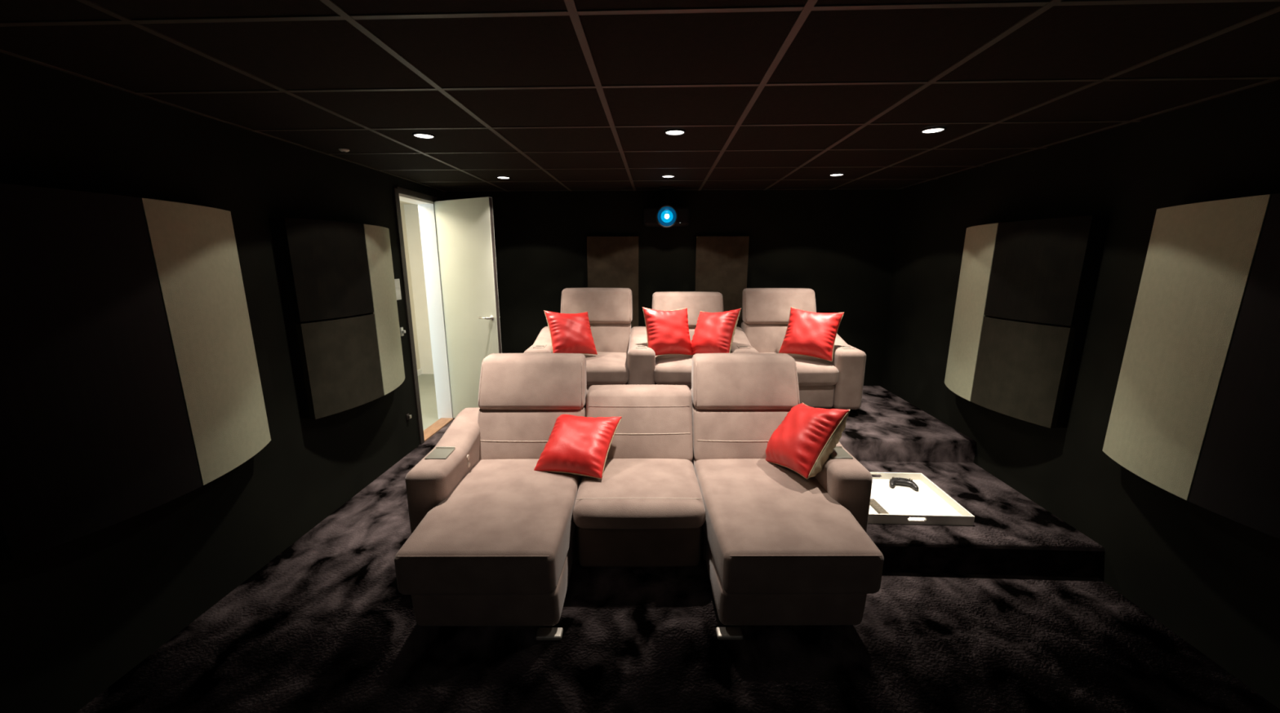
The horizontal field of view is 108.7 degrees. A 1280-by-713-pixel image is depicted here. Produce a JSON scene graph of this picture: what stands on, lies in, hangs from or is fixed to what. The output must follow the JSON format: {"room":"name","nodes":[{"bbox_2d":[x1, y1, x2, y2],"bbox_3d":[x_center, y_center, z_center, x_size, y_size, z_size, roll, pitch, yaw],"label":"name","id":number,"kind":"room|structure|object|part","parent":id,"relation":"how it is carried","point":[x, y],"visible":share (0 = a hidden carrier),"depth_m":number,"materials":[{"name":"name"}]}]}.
{"room":"home theater","nodes":[
{"label":"home theater","id":0,"kind":"room"},
{"bbox_2d":[0,52,453,712],"bbox_3d":[-2.069,0.136,1.658,0.100,2.240,6.220,1,12,2],"label":"wall","id":1,"kind":"structure","parent":0,"point":[77,615],"depth_m":2.01,"materials":[{"name":"black fabric"}]},
{"bbox_2d":[0,183,271,560],"bbox_3d":[-1.910,-0.021,1.782,0.205,1.135,0.970,1,12,2],"label":"acoustic panel","id":2,"kind":"object","parent":1,"relation":"in","point":[131,384],"visible":1,"depth_m":1.59,"materials":[{"name":"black fabric"}]},
{"bbox_3d":[-1.858,-0.072,2.023,0.059,1.135,0.501,-2,12,-12],"label":"cream panel","id":3,"kind":"part","parent":2,"relation":"part of","materials":[{"name":"fabric"}]},
{"bbox_2d":[269,217,404,419],"bbox_3d":[-1.859,-0.288,3.038,0.205,1.135,0.970,1,12,2],"label":"acoustic panel","id":4,"kind":"object","parent":1,"relation":"in","point":[336,278],"visible":1,"depth_m":2.75,"materials":[{"name":"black fabric"}]},
{"bbox_3d":[-1.827,-0.517,2.736,0.059,0.561,0.507,3,13,16],"label":"charcoal panel","id":5,"kind":"part","parent":4,"relation":"part of","materials":[{"name":"black fabric"}]},
{"bbox_3d":[-1.827,0.044,2.855,0.059,0.561,0.507,3,13,16],"label":"charcoal panel","id":6,"kind":"part","parent":4,"relation":"part of","materials":[{"name":"fabric"}]},
{"bbox_3d":[-1.808,-0.340,3.279,0.059,1.135,0.501,-2,12,-12],"label":"cream panel","id":7,"kind":"part","parent":4,"relation":"part of","materials":[{"name":"fabric"}]},
{"bbox_2d":[394,279,401,300],"bbox_3d":[-1.928,-0.530,3.633,0.017,0.165,0.110,1,12,2],"label":"light switch","id":8,"kind":"object","parent":1,"relation":"attached to","point":[397,282],"visible":0.49,"depth_m":3.64,"materials":[{"name":"white plastic"}]},
{"bbox_2d":[400,327,405,336],"bbox_3d":[-1.919,-0.201,3.719,0.035,0.070,0.035,1,12,2],"label":"dimmer switch","id":9,"kind":"object","parent":1,"relation":"attached to","point":[402,332],"visible":0.93,"depth_m":3.71,"materials":[{"name":"white plastic"}]},
{"bbox_2d":[405,413,411,420],"bbox_3d":[-1.924,0.503,3.823,0.030,0.050,0.035,1,12,2],"label":"wall socket","id":10,"kind":"object","parent":1,"relation":"attached to","point":[408,416],"visible":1,"depth_m":3.81,"materials":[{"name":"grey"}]},
{"bbox_2d":[392,186,437,444],"bbox_3d":[-1.926,-0.353,4.153,0.044,2.157,0.712,1,12,2],"label":"trim","id":11,"kind":"structure","parent":1,"relation":"attached to","point":[397,190],"depth_m":3.82,"materials":[{"name":"grey wood"}]},
{"bbox_2d":[399,193,453,419],"bbox_3d":[-2.004,-0.332,4.163,0.168,2.112,0.627,1,12,2],"label":"trim","id":12,"kind":"structure","parent":1,"relation":"attached to","point":[426,211],"depth_m":4.43,"materials":[{"name":"white"}]},
{"bbox_2d":[434,196,502,418],"bbox_3d":[-1.595,-0.373,4.317,0.711,2.105,0.158,6,14,28],"label":"door","id":13,"kind":"structure","parent":1,"relation":"in","point":[465,235],"depth_m":4.24,"materials":[{"name":"white paint"}]},
{"bbox_3d":[-1.370,-0.358,4.196,0.134,0.048,0.158,6,14,28],"label":"handle","id":14,"kind":"part","parent":13,"relation":"part of","materials":[{"name":"silver metal"}]},
{"bbox_2d":[400,200,412,204],"bbox_3d":[-2.613,-1.551,3.766,1.180,0.060,4.600,1,12,2],"label":"ceiling","id":15,"kind":"structure","parent":0,"point":[401,202],"depth_m":5.87,"materials":[{"name":"paint"}]},
{"bbox_2d":[400,204,420,370],"bbox_3d":[-3.253,-0.402,4.037,0.100,2.420,4.600,1,12,2],"label":"wall","id":16,"kind":"structure","parent":0,"point":[402,206],"depth_m":6.22,"materials":[{"name":"paint"}]},
{"bbox_2d":[417,368,422,376],"bbox_3d":[-3.197,0.691,4.267,0.014,0.075,4.600,1,12,2],"label":"baseboard","id":17,"kind":"structure","parent":16,"relation":"attached to","point":[419,371],"depth_m":6.46,"materials":[{"name":"white"}]},
{"bbox_2d":[404,204,434,374],"bbox_3d":[-2.664,-0.397,4.014,1.280,2.420,4.800,1,12,2],"label":"wall","id":18,"kind":"structure","parent":0,"point":[411,214],"depth_m":6.26,"materials":[{"name":"paint"}]},
{"bbox_2d":[417,373,438,430],"bbox_3d":[-2.615,0.760,4.258,1.180,0.055,4.600,1,12,2],"label":"wall","id":19,"kind":"structure","parent":0,"point":[426,382],"depth_m":5.32,"materials":[{"name":"beige paint"}]},
{"bbox_2d":[423,417,453,441],"bbox_3d":[-1.974,0.696,4.380,0.130,0.013,0.601,1,12,2],"label":"floor","id":20,"kind":"structure","parent":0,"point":[440,424],"depth_m":4.42,"materials":[{"name":"brown wood"}]},
{"bbox_2d":[0,0,1279,191],"bbox_3d":[0.155,-0.977,1.331,4.550,0.084,6.420,1,12,2],"label":"ceiling","id":21,"kind":"structure","parent":0,"point":[541,95],"depth_m":1.62,"materials":[{"name":"black tile"}]},
{"bbox_2d":[338,148,349,153],"bbox_3d":[-1.770,-1.230,2.746,0.056,0.021,0.056,1,12,2],"label":"ceiling sensor","id":22,"kind":"object","parent":21,"relation":"attached to","point":[344,150],"visible":1,"depth_m":2.73,"materials":[{"name":"white plastic"}]},
{"bbox_2d":[412,132,435,139],"bbox_3d":[-1.143,-1.167,2.427,0.112,0.008,0.112,1,12,2],"label":"recessed light","id":23,"kind":"object","parent":21,"relation":"in","point":[418,135],"visible":1,"depth_m":2.42,"materials":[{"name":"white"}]},
{"bbox_2d":[414,134,433,137],"bbox_3d":[-1.143,-1.168,2.427,0.094,0.006,0.094,1,12,2],"label":"diffuser","id":24,"kind":"object","parent":23,"relation":"attached to","point":[415,135],"depth_m":2.43,"materials":[{"name":"white plastic"}]},
{"bbox_2d":[496,176,511,179],"bbox_3d":[-1.092,-1.433,3.673,0.112,0.008,0.112,1,12,2],"label":"recessed light","id":25,"kind":"object","parent":21,"relation":"in","point":[497,177],"visible":1,"depth_m":3.66,"materials":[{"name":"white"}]},
{"bbox_2d":[644,186,689,227],"bbox_3d":[0.249,-1.374,4.256,0.420,0.365,0.290,1,12,2],"label":"projector","id":26,"kind":"object","parent":21,"relation":"attached to","point":[667,215],"visible":1,"depth_m":4.15,"materials":[{"name":"black plastic"}]},
{"bbox_2d":[661,174,675,177],"bbox_3d":[0.222,-1.419,3.613,0.112,0.008,0.112,1,12,2],"label":"recessed light","id":27,"kind":"object","parent":21,"relation":"in","point":[664,175],"visible":1,"depth_m":3.60,"materials":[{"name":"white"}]},
{"bbox_2d":[663,128,685,136],"bbox_3d":[0.179,-1.151,2.357,0.112,0.008,0.112,1,12,2],"label":"recessed light","id":28,"kind":"object","parent":21,"relation":"in","point":[673,132],"visible":1,"depth_m":2.35,"materials":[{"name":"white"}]},
{"bbox_2d":[666,130,684,134],"bbox_3d":[0.179,-1.152,2.357,0.094,0.006,0.094,1,12,2],"label":"diffuser","id":29,"kind":"object","parent":28,"relation":"attached to","point":[668,132],"depth_m":2.35,"materials":[{"name":"white plastic"}]},
{"bbox_2d":[828,173,844,176],"bbox_3d":[1.516,-1.402,3.538,0.112,0.008,0.112,1,12,2],"label":"recessed light","id":30,"kind":"object","parent":21,"relation":"in","point":[833,174],"visible":1,"depth_m":3.53,"materials":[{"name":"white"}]},
{"bbox_2d":[920,126,946,133],"bbox_3d":[1.479,-1.142,2.317,0.112,0.008,0.112,1,12,2],"label":"recessed light","id":31,"kind":"object","parent":21,"relation":"in","point":[935,129],"visible":1,"depth_m":2.31,"materials":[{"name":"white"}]},
{"bbox_2d":[922,128,943,133],"bbox_3d":[1.479,-1.143,2.316,0.094,0.006,0.094,1,12,2],"label":"diffuser","id":32,"kind":"object","parent":31,"relation":"attached to","point":[924,131],"depth_m":2.32,"materials":[{"name":"white plastic"}]},
{"bbox_2d":[444,189,902,386],"bbox_3d":[0.279,-0.502,4.660,4.550,2.240,0.100,1,12,2],"label":"wall","id":33,"kind":"structure","parent":0,"point":[839,245],"depth_m":4.47,"materials":[{"name":"black paint"}]},
{"bbox_2d":[586,235,638,328],"bbox_3d":[-0.266,-0.616,4.581,0.505,1.135,0.050,1,12,2],"label":"panel","id":34,"kind":"object","parent":33,"relation":"attached to","point":[612,261],"visible":0.51,"depth_m":4.49,"materials":[{"name":"brown fabric"}]},
{"bbox_2d":[694,235,749,328],"bbox_3d":[0.796,-0.606,4.540,0.503,1.135,0.050,1,12,2],"label":"panel","id":35,"kind":"object","parent":33,"relation":"attached to","point":[721,261],"visible":0.44,"depth_m":4.46,"materials":[{"name":"brown fabric"}]},
{"bbox_2d":[75,418,1279,712],"bbox_3d":[0.153,1.300,1.816,4.390,0.100,6.260,1,12,2],"label":"floor","id":36,"kind":"structure","parent":0,"point":[325,626],"depth_m":1.90,"materials":[{"name":"carpet"}]},
{"bbox_2d":[394,353,884,640],"bbox_3d":[-0.004,0.592,2.473,2.307,1.011,1.293,0,12,0],"label":"sofa","id":37,"kind":"object","parent":36,"relation":"on","point":[495,540],"visible":0.9,"depth_m":2.25,"materials":[{"name":"beige fabric"}]},
{"bbox_3d":[-1.054,0.517,2.423,0.110,0.014,0.130,0,12,0],"label":"control panel","id":38,"kind":"part","parent":37,"relation":"part of","materials":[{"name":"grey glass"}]},
{"bbox_3d":[-1.055,0.709,2.656,0.207,0.621,0.827,0,12,0],"label":"armrest","id":39,"kind":"part","parent":37,"relation":"part of","materials":[{"name":"beige fabric"}]},
{"bbox_2d":[394,459,582,595],"bbox_3d":[-0.676,0.791,2.374,0.690,0.254,1.021,0,12,0],"label":"cushion","id":40,"kind":"object","parent":37,"relation":"on","point":[504,527],"depth_m":2.00,"materials":[{"name":"beige fabric"}]},
{"bbox_2d":[477,402,586,460],"bbox_3d":[-0.661,0.457,2.831,0.655,0.321,0.292,0,12,0],"label":"cushion","id":41,"kind":"object","parent":37,"relation":"on","point":[504,432],"depth_m":2.74,"materials":[{"name":"beige fabric"}]},
{"bbox_3d":[-0.660,0.852,2.716,0.647,0.280,0.760,0,12,0],"label":"seat","id":42,"kind":"part","parent":37,"relation":"part of","materials":[{"name":"fabric"}]},
{"bbox_2d":[533,414,622,479],"bbox_3d":[-0.349,0.502,2.618,0.426,0.274,0.346,4,13,18],"label":"throw pillow","id":43,"kind":"object","parent":37,"relation":"on","point":[580,446],"visible":0.98,"depth_m":2.52,"materials":[{"name":"red leather"}]},
{"bbox_3d":[-0.005,0.852,2.719,0.647,0.280,0.760,0,12,0],"label":"seat","id":44,"kind":"part","parent":37,"relation":"part of","materials":[{"name":"beige fabric"}]},
{"bbox_2d":[585,384,693,461],"bbox_3d":[-0.006,0.408,2.847,0.655,0.411,0.327,0,12,0],"label":"cushion","id":45,"kind":"object","parent":37,"relation":"on","point":[656,422],"depth_m":2.76,"materials":[{"name":"beige fabric"}]},
{"bbox_2d":[573,458,706,528],"bbox_3d":[-0.004,0.715,2.529,0.655,0.155,0.699,0,12,0],"label":"seat cushion","id":46,"kind":"object","parent":37,"relation":"on","point":[630,493],"depth_m":2.29,"materials":[{"name":"beige fabric"}]},
{"bbox_3d":[0.650,0.852,2.722,0.647,0.280,0.760,0,12,0],"label":"seat","id":47,"kind":"part","parent":37,"relation":"part of","materials":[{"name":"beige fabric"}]},
{"bbox_2d":[692,403,790,460],"bbox_3d":[0.649,0.457,2.836,0.655,0.321,0.292,0,12,0],"label":"cushion","id":48,"kind":"object","parent":37,"relation":"on","point":[721,432],"depth_m":2.75,"materials":[{"name":"beige fabric"}]},
{"bbox_2d":[693,456,884,595],"bbox_3d":[0.669,0.791,2.379,0.690,0.254,1.021,0,12,0],"label":"cushion","id":49,"kind":"object","parent":37,"relation":"on","point":[767,528],"depth_m":2.02,"materials":[{"name":"beige fabric"}]},
{"bbox_2d":[765,403,850,479],"bbox_3d":[0.903,0.448,2.533,0.318,0.416,0.485,-3,12,-14],"label":"throw pillow","id":50,"kind":"object","parent":37,"relation":"on","point":[805,440],"visible":0.99,"depth_m":2.38,"materials":[{"name":"red leather"}]},
{"bbox_3d":[1.046,0.516,2.432,0.110,0.014,0.130,0,12,0],"label":"control panel","id":51,"kind":"part","parent":37,"relation":"part of","materials":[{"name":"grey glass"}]},
{"bbox_3d":[1.045,0.709,2.665,0.207,0.621,0.827,0,12,0],"label":"armrest","id":52,"kind":"part","parent":37,"relation":"part of","materials":[{"name":"beige fabric"}]},
{"bbox_2d":[821,386,976,462],"bbox_3d":[0.607,0.599,4.080,3.630,0.330,1.467,1,12,2],"label":"raised platform","id":53,"kind":"structure","parent":0,"point":[886,427],"depth_m":3.38,"materials":[{"name":"carpet"}]},
{"bbox_2d":[524,288,866,409],"bbox_3d":[0.435,-0.076,4.042,2.748,1.006,0.914,0,12,1],"label":"recliner sofa","id":54,"kind":"object","parent":53,"relation":"on","point":[624,357],"visible":0.38,"depth_m":4.14,"materials":[{"name":"beige fabric"}]},
{"bbox_3d":[-0.823,0.071,4.069,0.234,0.581,0.807,0,12,1],"label":"armrest","id":55,"kind":"part","parent":54,"relation":"part of","materials":[{"name":"beige fabric"}]},
{"bbox_3d":[-0.826,-0.079,3.789,0.090,0.014,0.120,0,12,1],"label":"control panel","id":56,"kind":"part","parent":54,"relation":"part of","materials":[{"name":"beige fabric"}]},
{"bbox_2d":[543,310,597,355],"bbox_3d":[-0.580,-0.199,3.885,0.445,0.388,0.263,-8,15,-34],"label":"throw pillow","id":57,"kind":"object","parent":54,"relation":"on","point":[570,333],"visible":0.93,"depth_m":3.81,"materials":[{"name":"red leather"}]},
{"bbox_2d":[583,351,628,385],"bbox_3d":[-0.405,0.089,3.973,0.636,0.190,0.688,0,12,1],"label":"seat cushion","id":58,"kind":"object","parent":54,"relation":"on","point":[605,368],"depth_m":3.66,"materials":[{"name":"beige fabric"}]},
{"bbox_2d":[590,322,631,353],"bbox_3d":[-0.400,-0.173,4.265,0.636,0.316,0.250,0,12,1],"label":"cushion","id":59,"kind":"object","parent":54,"relation":"on","point":[608,337],"depth_m":4.17,"materials":[{"name":"beige fabric"}]},
{"bbox_3d":[0.015,0.074,4.058,0.234,0.581,0.807,0,12,1],"label":"armrest","id":60,"kind":"part","parent":54,"relation":"part of","materials":[{"name":"beige fabric"}]},
{"bbox_3d":[0.012,-0.076,3.779,0.090,0.014,0.120,0,12,1],"label":"control panel","id":61,"kind":"part","parent":54,"relation":"part of","materials":[{"name":"beige fabric"}]},
{"bbox_2d":[642,306,693,355],"bbox_3d":[0.238,-0.209,3.860,0.430,0.415,0.250,-4,13,-18],"label":"throw pillow","id":62,"kind":"object","parent":54,"relation":"on","point":[668,333],"visible":0.94,"depth_m":3.78,"materials":[{"name":"red leather"}]},
{"bbox_2d":[653,354,693,385],"bbox_3d":[0.433,0.092,3.962,0.636,0.190,0.688,0,12,1],"label":"seat cushion","id":63,"kind":"object","parent":54,"relation":"on","point":[670,369],"depth_m":3.65,"materials":[{"name":"beige fabric"}]},
{"bbox_2d":[688,328,695,342],"bbox_3d":[0.438,-0.151,4.252,0.636,0.281,0.240,0,12,1],"label":"cushion","id":64,"kind":"object","parent":54,"relation":"on","point":[691,331],"depth_m":4.17,"materials":[{"name":"beige fabric"}]},
{"bbox_2d":[688,308,741,355],"bbox_3d":[0.616,-0.200,3.846,0.266,0.423,0.468,-12,17,-44],"label":"throw pillow","id":65,"kind":"object","parent":54,"relation":"on","point":[714,332],"visible":0.95,"depth_m":3.75,"materials":[{"name":"red leather"}]},
{"bbox_3d":[0.850,-0.073,3.768,0.090,0.014,0.120,0,12,1],"label":"control panel","id":66,"kind":"part","parent":54,"relation":"part of","materials":[{"name":"beige fabric"}]},
{"bbox_3d":[0.853,0.077,4.048,0.234,0.581,0.807,0,12,1],"label":"armrest","id":67,"kind":"part","parent":54,"relation":"part of","materials":[{"name":"beige fabric"}]},
{"bbox_2d":[742,322,787,352],"bbox_3d":[1.276,-0.167,4.243,0.636,0.316,0.250,0,12,1],"label":"cushion","id":68,"kind":"object","parent":54,"relation":"on","point":[765,337],"depth_m":4.16,"materials":[{"name":"beige fabric"}]},
{"bbox_2d":[759,352,838,386],"bbox_3d":[1.271,0.095,3.951,0.636,0.190,0.688,0,12,1],"label":"seat cushion","id":69,"kind":"object","parent":54,"relation":"on","point":[811,371],"depth_m":3.63,"materials":[{"name":"beige fabric"}]},
{"bbox_2d":[778,306,844,362],"bbox_3d":[1.416,-0.193,3.815,0.451,0.398,0.267,8,14,33],"label":"throw pillow","id":70,"kind":"object","parent":54,"relation":"on","point":[810,334],"visible":0.99,"depth_m":3.74,"materials":[{"name":"red leather"}]},
{"bbox_3d":[1.691,0.080,4.037,0.234,0.581,0.807,0,12,1],"label":"armrest","id":71,"kind":"part","parent":54,"relation":"part of","materials":[{"name":"beige fabric"}]},
{"bbox_3d":[1.688,-0.070,3.757,0.090,0.014,0.120,0,12,1],"label":"control panel","id":72,"kind":"part","parent":54,"relation":"part of","materials":[{"name":"beige fabric"}]},
{"bbox_2d":[857,461,1104,577],"bbox_3d":[1.793,0.942,2.856,1.160,0.170,1.015,1,12,2],"label":"step","id":73,"kind":"structure","parent":0,"point":[1011,534],"depth_m":2.41,"materials":[{"name":"carpet"}]},
{"bbox_2d":[867,472,974,526],"bbox_3d":[1.530,0.844,2.773,0.610,0.056,0.520,1,12,2],"label":"serving tray","id":74,"kind":"object","parent":73,"relation":"on","point":[929,504],"visible":0.58,"depth_m":2.70,"materials":[{"name":"white plastic"}]},
{"bbox_2d":[870,499,888,514],"bbox_3d":[1.379,0.874,2.663,0.046,0.016,0.170,0,12,-2],"label":"remote control","id":75,"kind":"object","parent":74,"relation":"on","point":[873,504],"visible":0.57,"depth_m":2.65,"materials":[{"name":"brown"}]},
{"bbox_2d":[888,477,918,490],"bbox_3d":[1.674,0.806,2.924,0.164,0.046,0.106,4,13,16],"label":"game controller","id":76,"kind":"object","parent":74,"relation":"on","point":[895,481],"visible":1,"depth_m":2.92,"materials":[{"name":"black plastic"}]},
{"bbox_2d":[880,80,1279,709],"bbox_3d":[2.378,0.176,1.486,0.100,2.240,6.220,1,12,2],"label":"wall","id":77,"kind":"structure","parent":0,"point":[1211,579],"depth_m":2.28,"materials":[{"name":"black fabric"}]},
{"bbox_2d":[944,215,1110,428],"bbox_3d":[2.284,-0.257,2.907,0.205,1.135,0.970,1,12,2],"label":"acoustic panel","id":78,"kind":"object","parent":77,"relation":"in","point":[1026,288],"visible":1,"depth_m":2.63,"materials":[{"name":"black fabric"}]},
{"bbox_3d":[2.252,-0.309,3.152,0.059,1.135,0.501,4,13,16],"label":"cream panel","id":79,"kind":"part","parent":78,"relation":"part of","materials":[{"name":"fabric"}]},
{"bbox_3d":[2.232,0.074,2.728,0.059,0.561,0.507,-2,12,-11],"label":"charcoal panel","id":80,"kind":"part","parent":78,"relation":"part of","materials":[{"name":"fabric"}]},
{"bbox_3d":[2.232,-0.487,2.608,0.059,0.561,0.507,-2,12,-11],"label":"charcoal panel","id":81,"kind":"part","parent":78,"relation":"part of","materials":[{"name":"black fabric"}]},
{"bbox_2d":[1102,193,1279,539],"bbox_3d":[2.233,0.008,1.661,0.205,1.135,0.970,1,12,2],"label":"acoustic panel","id":82,"kind":"object","parent":77,"relation":"in","point":[1195,415],"visible":1,"depth_m":1.72,"materials":[{"name":"beige fabric"}]},
{"bbox_3d":[2.181,0.059,1.422,0.059,1.135,0.507,-2,12,-11],"label":"black panel","id":83,"kind":"part","parent":82,"relation":"part of","materials":[{"name":"black fabric"}]}
]}

